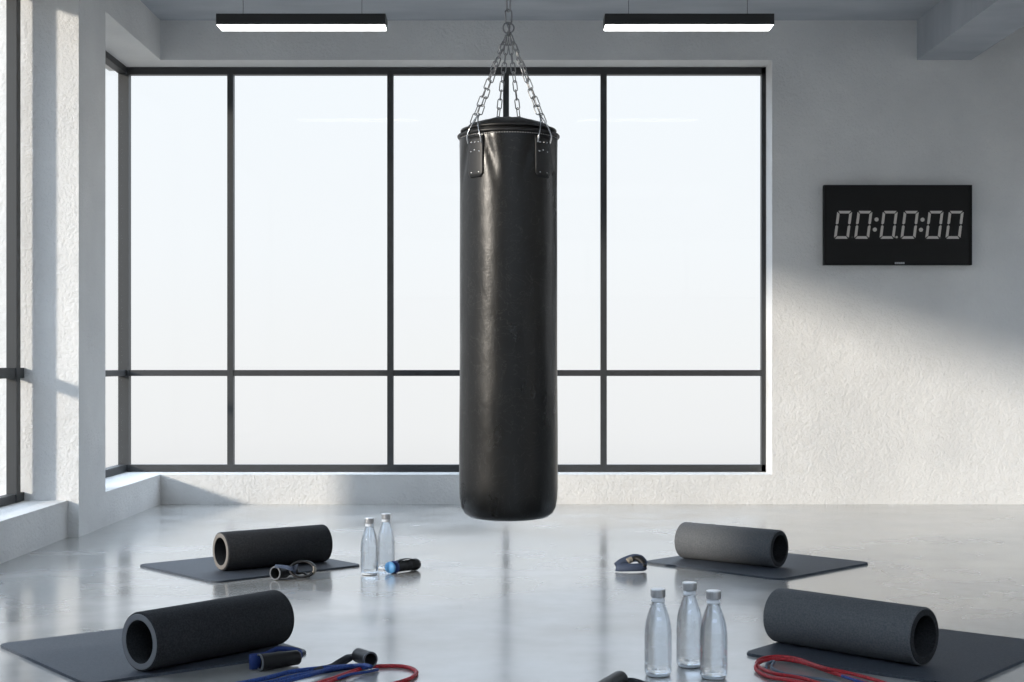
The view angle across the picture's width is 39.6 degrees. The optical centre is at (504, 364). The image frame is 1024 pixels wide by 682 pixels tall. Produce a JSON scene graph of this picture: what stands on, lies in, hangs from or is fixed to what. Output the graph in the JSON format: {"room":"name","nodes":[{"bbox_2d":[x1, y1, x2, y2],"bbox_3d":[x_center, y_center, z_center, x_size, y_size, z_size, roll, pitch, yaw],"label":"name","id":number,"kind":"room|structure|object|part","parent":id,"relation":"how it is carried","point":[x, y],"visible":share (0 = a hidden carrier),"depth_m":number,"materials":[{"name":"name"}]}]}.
{"room":"exercise studio","nodes":[
{"label":"exercise studio","id":0,"kind":"room"},
{"bbox_2d":[0,0,159,563],"bbox_3d":[-2.575,-0.700,3.250,0.450,3.300,12.900,0,0,0],"label":"wall","id":1,"kind":"structure","parent":0,"point":[66,489],"depth_m":7.84,"materials":[{"name":"paint"}]},
{"bbox_2d":[0,0,23,506],"bbox_3d":[-2.672,-0.666,5.735,0.055,2.827,4.210,0,0,0],"label":"window","id":2,"kind":"structure","parent":1,"relation":"in","point":[13,372],"depth_m":7.70,"materials":[{"name":"grey metal"}]},
{"bbox_2d":[105,50,126,477],"bbox_3d":[-2.670,-0.666,9.148,0.060,2.827,1.565,0,0,0],"label":"window","id":3,"kind":"structure","parent":1,"relation":"in","point":[112,62],"depth_m":9.66,"materials":[{"name":"grey metal"}]},
{"bbox_2d":[0,504,1023,681],"bbox_3d":[1.300,1.010,3.430,8.200,0.120,13.260,0,0,0],"label":"floor","id":4,"kind":"structure","parent":0,"point":[545,599],"depth_m":6.21,"materials":[{"name":"concrete"}]},
{"bbox_2d":[0,628,305,681],"bbox_3d":[-1.177,0.945,4.738,0.760,0.009,0.770,0,0,-39],"label":"exercise mat","id":5,"kind":"object","parent":4,"relation":"on","point":[98,656],"visible":0.65,"depth_m":4.56,"materials":[{"name":"plastic"}]},
{"bbox_2d":[122,590,293,671],"bbox_3d":[-0.945,0.849,4.577,0.183,0.183,0.562,0,0,39],"label":"foam roller","id":6,"kind":"object","parent":5,"relation":"on","point":[159,638],"visible":1,"depth_m":4.47,"materials":[{"name":"grey rubber"}]},
{"bbox_2d":[140,557,358,582],"bbox_3d":[-1.203,0.945,6.708,0.790,0.009,0.710,0,0,-42],"label":"exercise mat","id":7,"kind":"object","parent":4,"relation":"on","point":[203,569],"visible":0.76,"depth_m":6.54,"materials":[{"name":"plastic"}]},
{"bbox_2d":[213,524,332,570],"bbox_3d":[-1.083,0.852,6.655,0.540,0.177,0.177,0,0,-36],"label":"foam roller","id":8,"kind":"object","parent":7,"relation":"on","point":[256,548],"visible":1,"depth_m":6.57,"materials":[{"name":"grey rubber"}]},
{"bbox_2d":[270,560,315,579],"bbox_3d":[-0.944,0.908,6.309,0.185,0.082,0.162,0,0,-36],"label":"band","id":9,"kind":"object","parent":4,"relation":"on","point":[277,572],"visible":1,"depth_m":6.29,"materials":[{"name":"black rubber"}]},
{"bbox_3d":[-0.893,0.934,6.354,0.048,0.019,0.147,0,0,-35],"label":"cord","id":10,"kind":"part","parent":9,"relation":"part of","materials":[{"name":"black rubber"}]},
{"bbox_2d":[237,646,378,681],"bbox_3d":[-0.611,0.924,4.308,0.441,0.063,0.460,0,0,0],"label":"band","id":11,"kind":"object","parent":4,"relation":"on","point":[366,660],"visible":1,"depth_m":4.42,"materials":[{"name":"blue rubber"}]},
{"bbox_3d":[-0.616,0.936,4.310,0.420,0.031,0.263,0,0,0],"label":"cord","id":12,"kind":"part","parent":11,"relation":"part of","materials":[{"name":"blue rubber"}]},
{"bbox_3d":[-0.626,0.940,4.260,0.033,0.023,0.448,0,0,40],"label":"cord","id":13,"kind":"part","parent":11,"relation":"part of","materials":[{"name":"blue rubber"}]},
{"bbox_3d":[-0.642,0.940,4.300,0.481,0.025,0.087,0,0,-33],"label":"cord","id":14,"kind":"part","parent":11,"relation":"part of","materials":[{"name":"blue rubber"}]},
{"bbox_3d":[-0.482,0.941,4.289,0.032,0.016,0.300,0,0,33],"label":"cord","id":15,"kind":"part","parent":11,"relation":"part of","materials":[{"name":"blue rubber"}]},
{"bbox_2d":[316,664,417,681],"bbox_3d":[-0.448,0.943,4.204,0.217,0.015,0.575,0,0,29],"label":"band","id":16,"kind":"object","parent":4,"relation":"on","point":[333,678],"visible":0.91,"depth_m":4.36,"materials":[{"name":"red rubber"}]},
{"bbox_3d":[-0.522,0.944,4.242,0.012,0.011,0.325,0,0,25],"label":"cord","id":17,"kind":"part","parent":16,"relation":"part of","materials":[{"name":"rubber"}]},
{"bbox_2d":[361,517,377,574],"bbox_3d":[-0.614,0.821,6.449,0.081,0.257,0.081,0,0,-17],"label":"water bottle","id":18,"kind":"object","parent":4,"relation":"on","point":[369,544],"visible":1,"depth_m":6.42,"materials":[{"name":"plastic"}]},
{"bbox_2d":[362,572,376,574],"bbox_3d":[-0.614,0.946,6.449,0.071,0.006,0.071,0,0,-17],"label":"base","id":19,"kind":"object","parent":18,"relation":"on","point":[363,573],"depth_m":6.42,"materials":[{"name":"white"}]},
{"bbox_2d":[377,513,394,569],"bbox_3d":[-0.554,0.821,6.623,0.082,0.258,0.082,0,0,44],"label":"water bottle","id":20,"kind":"object","parent":4,"relation":"on","point":[385,539],"visible":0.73,"depth_m":6.60,"materials":[{"name":"plastic"}]},
{"bbox_2d":[385,558,420,572],"bbox_3d":[-0.466,0.920,6.529,0.175,0.061,0.071,0,0,-45],"label":"band","id":21,"kind":"object","parent":4,"relation":"on","point":[400,565],"visible":1,"depth_m":6.50,"materials":[{"name":"black rubber"}]},
{"bbox_2d":[598,671,645,681],"bbox_3d":[0.334,0.925,4.071,0.135,0.053,0.252,0,0,24],"label":"band","id":22,"kind":"object","parent":4,"relation":"on","point":[618,676],"visible":1,"depth_m":4.14,"materials":[{"name":"black rubber"}]},
{"bbox_2d":[614,554,647,571],"bbox_3d":[0.579,0.910,6.541,0.148,0.075,0.069,0,0,-22],"label":"band","id":23,"kind":"object","parent":4,"relation":"on","point":[624,564],"visible":1,"depth_m":6.54,"materials":[{"name":"blue"}]},
{"bbox_2d":[644,588,671,677],"bbox_3d":[0.468,0.817,4.351,0.084,0.266,0.084,0,0,0],"label":"water bottle","id":24,"kind":"object","parent":4,"relation":"on","point":[657,630],"visible":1,"depth_m":4.32,"materials":[{"name":"plastic"}]},
{"bbox_2d":[646,672,669,676],"bbox_3d":[0.468,0.946,4.351,0.073,0.006,0.073,0,0,0],"label":"base","id":25,"kind":"object","parent":24,"relation":"on","point":[651,674],"depth_m":4.32,"materials":[{"name":"white"}]},
{"bbox_2d":[676,581,701,668],"bbox_3d":[0.581,0.817,4.481,0.084,0.266,0.084,0,0,-29],"label":"water bottle","id":26,"kind":"object","parent":4,"relation":"on","point":[689,620],"visible":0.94,"depth_m":4.45,"materials":[{"name":"glass"}]},
{"bbox_2d":[678,663,699,667],"bbox_3d":[0.581,0.946,4.481,0.073,0.006,0.073,0,0,-29],"label":"base","id":27,"kind":"object","parent":26,"relation":"on","point":[683,665],"depth_m":4.45,"materials":[{"name":"white"}]},
{"bbox_2d":[700,589,727,679],"bbox_3d":[0.633,0.817,4.317,0.084,0.266,0.084,0,0,27],"label":"water bottle","id":28,"kind":"object","parent":4,"relation":"on","point":[713,634],"visible":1,"depth_m":4.29,"materials":[{"name":"plastic"}]},
{"bbox_2d":[701,675,725,679],"bbox_3d":[0.633,0.946,4.317,0.073,0.006,0.073,0,0,27],"label":"base","id":29,"kind":"object","parent":28,"relation":"on","point":[709,677],"depth_m":4.29,"materials":[{"name":"white"}]},
{"bbox_2d":[647,553,867,579],"bbox_3d":[1.204,0.945,6.803,0.745,0.009,0.785,0,0,-45],"label":"exercise mat","id":30,"kind":"object","parent":4,"relation":"on","point":[795,565],"visible":0.62,"depth_m":6.64,"materials":[{"name":"plastic"}]},
{"bbox_2d":[674,522,787,567],"bbox_3d":[1.073,0.853,6.767,0.530,0.175,0.175,0,0,41],"label":"foam roller","id":31,"kind":"object","parent":30,"relation":"on","point":[700,541],"visible":1,"depth_m":6.68,"materials":[{"name":"grey rubber"}]},
{"bbox_2d":[754,655,885,681],"bbox_3d":[0.935,0.934,4.277,0.238,0.032,0.569,0,0,-31],"label":"band","id":32,"kind":"object","parent":4,"relation":"on","point":[769,659],"visible":1,"depth_m":4.32,"materials":[{"name":"red rubber"}]},
{"bbox_3d":[0.891,0.933,4.282,0.081,0.012,0.399,0,0,-24],"label":"cord","id":33,"kind":"part","parent":32,"relation":"part of","materials":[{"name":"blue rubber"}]},
{"bbox_3d":[1.057,0.932,4.152,0.011,0.014,0.226,0,0,-26],"label":"cord","id":34,"kind":"part","parent":32,"relation":"part of","materials":[{"name":"blue rubber"}]},
{"bbox_2d":[747,629,1023,681],"bbox_3d":[1.327,0.945,4.729,0.745,0.009,0.820,0,0,40],"label":"exercise mat","id":35,"kind":"object","parent":4,"relation":"on","point":[959,656],"visible":0.52,"depth_m":4.54,"materials":[{"name":"plastic"}]},
{"bbox_2d":[763,588,938,665],"bbox_3d":[1.121,0.849,4.643,0.183,0.183,0.554,0,0,-44],"label":"foam roller","id":36,"kind":"object","parent":35,"relation":"on","point":[889,631],"visible":1,"depth_m":4.55,"materials":[{"name":"grey rubber"}]},
{"bbox_2d":[140,0,940,19],"bbox_3d":[1.300,-2.450,3.430,8.200,0.200,13.260,0,0,0],"label":"ceiling","id":37,"kind":"structure","parent":0,"point":[162,9],"depth_m":9.38,"materials":[{"name":"paint"}]},
{"bbox_2d":[216,14,387,30],"bbox_3d":[-1.193,-2.167,8.380,0.990,0.366,0.150,0,0,0],"label":"pendant lamp","id":38,"kind":"object","parent":37,"relation":"hanging from","point":[225,22],"visible":1,"depth_m":8.30,"materials":[{"name":"black metal"}]},
{"bbox_2d":[217,25,386,30],"bbox_3d":[-1.193,-1.988,8.380,0.984,0.009,0.144,0,0,0],"label":"diffuser","id":39,"kind":"object","parent":38,"relation":"attached to","point":[222,27],"depth_m":8.36,"materials":[{"name":"white plastic"}]},
{"bbox_2d":[457,0,559,520],"bbox_3d":[0.013,-0.892,5.233,0.377,2.915,0.383,0,0,0],"label":"bag","id":40,"kind":"object","parent":37,"relation":"hanging from","point":[508,398],"visible":1,"depth_m":5.07,"materials":[{"name":"black leather"}]},
{"bbox_3d":[-0.059,-1.058,5.272,0.160,0.321,0.018,0,0,30],"label":"chain","id":41,"kind":"part","parent":40,"relation":"part of","materials":[{"name":"silver metal"}]},
{"bbox_3d":[-0.043,-1.058,5.166,0.020,0.320,0.159,0,0,41],"label":"chain","id":42,"kind":"part","parent":40,"relation":"part of","materials":[{"name":"silver metal"}]},
{"bbox_3d":[-0.009,-1.058,5.308,0.020,0.321,0.158,0,0,-16],"label":"chain","id":43,"kind":"part","parent":40,"relation":"part of","materials":[{"name":"silver metal"}]},
{"bbox_3d":[0.013,-0.875,5.230,0.344,0.063,0.344,0,0,0],"label":"lid","id":44,"kind":"part","parent":40,"relation":"part of","materials":[{"name":"black leather"}]},
{"bbox_3d":[0.013,-1.779,5.230,0.026,1.059,0.026,0,0,24],"label":"hanging chain","id":45,"kind":"part","parent":40,"relation":"part of","materials":[{"name":"silver metal"}]},
{"bbox_3d":[0.036,-1.058,5.310,0.018,0.321,0.159,0,0,16],"label":"chain","id":46,"kind":"part","parent":40,"relation":"part of","materials":[{"name":"silver metal"}]},
{"bbox_3d":[0.069,-1.058,5.170,0.020,0.321,0.159,0,0,-43],"label":"chain","id":47,"kind":"part","parent":40,"relation":"part of","materials":[{"name":"silver metal"}]},
{"bbox_3d":[0.087,-1.058,5.273,0.158,0.321,0.020,0,0,-30],"label":"chain","id":48,"kind":"part","parent":40,"relation":"part of","materials":[{"name":"silver metal"}]},
{"bbox_2d":[603,0,773,30],"bbox_3d":[1.078,-2.167,8.380,0.990,0.366,0.150,0,0,0],"label":"pendant lamp","id":49,"kind":"object","parent":37,"relation":"hanging from","point":[611,22],"visible":1,"depth_m":8.30,"materials":[{"name":"black metal"}]},
{"bbox_2d":[604,25,772,30],"bbox_3d":[1.078,-1.988,8.380,0.984,0.009,0.144,0,0,0],"label":"diffuser","id":50,"kind":"object","parent":49,"relation":"attached to","point":[606,27],"depth_m":8.36,"materials":[{"name":"white plastic"}]},
{"bbox_2d":[105,20,1023,503],"bbox_3d":[1.300,-0.700,9.880,8.200,3.300,0.360,0,0,0],"label":"wall","id":51,"kind":"structure","parent":0,"point":[886,384],"depth_m":9.70,"materials":[{"name":"paint"}]},
{"bbox_2d":[118,67,765,471],"bbox_3d":[-0.439,-0.666,9.957,4.522,2.827,0.065,0,0,0],"label":"window","id":52,"kind":"structure","parent":51,"relation":"in","point":[124,79],"depth_m":9.93,"materials":[{"name":"grey metal"}]},
{"bbox_2d":[823,185,971,264],"bbox_3d":[2.669,-0.951,9.676,1.005,0.543,0.048,0,0,0],"label":"timer","id":53,"kind":"object","parent":51,"relation":"attached to","point":[863,224],"visible":1,"depth_m":9.66,"materials":[{"name":"black plastic"}]},
{"bbox_2d":[917,0,1023,59],"bbox_3d":[2.995,-2.215,3.350,0.370,0.270,12.700,0,0,0],"label":"beam","id":54,"kind":"structure","parent":51,"relation":"attached to","point":[951,29],"depth_m":9.00,"materials":[{"name":"paint"}]}
]}

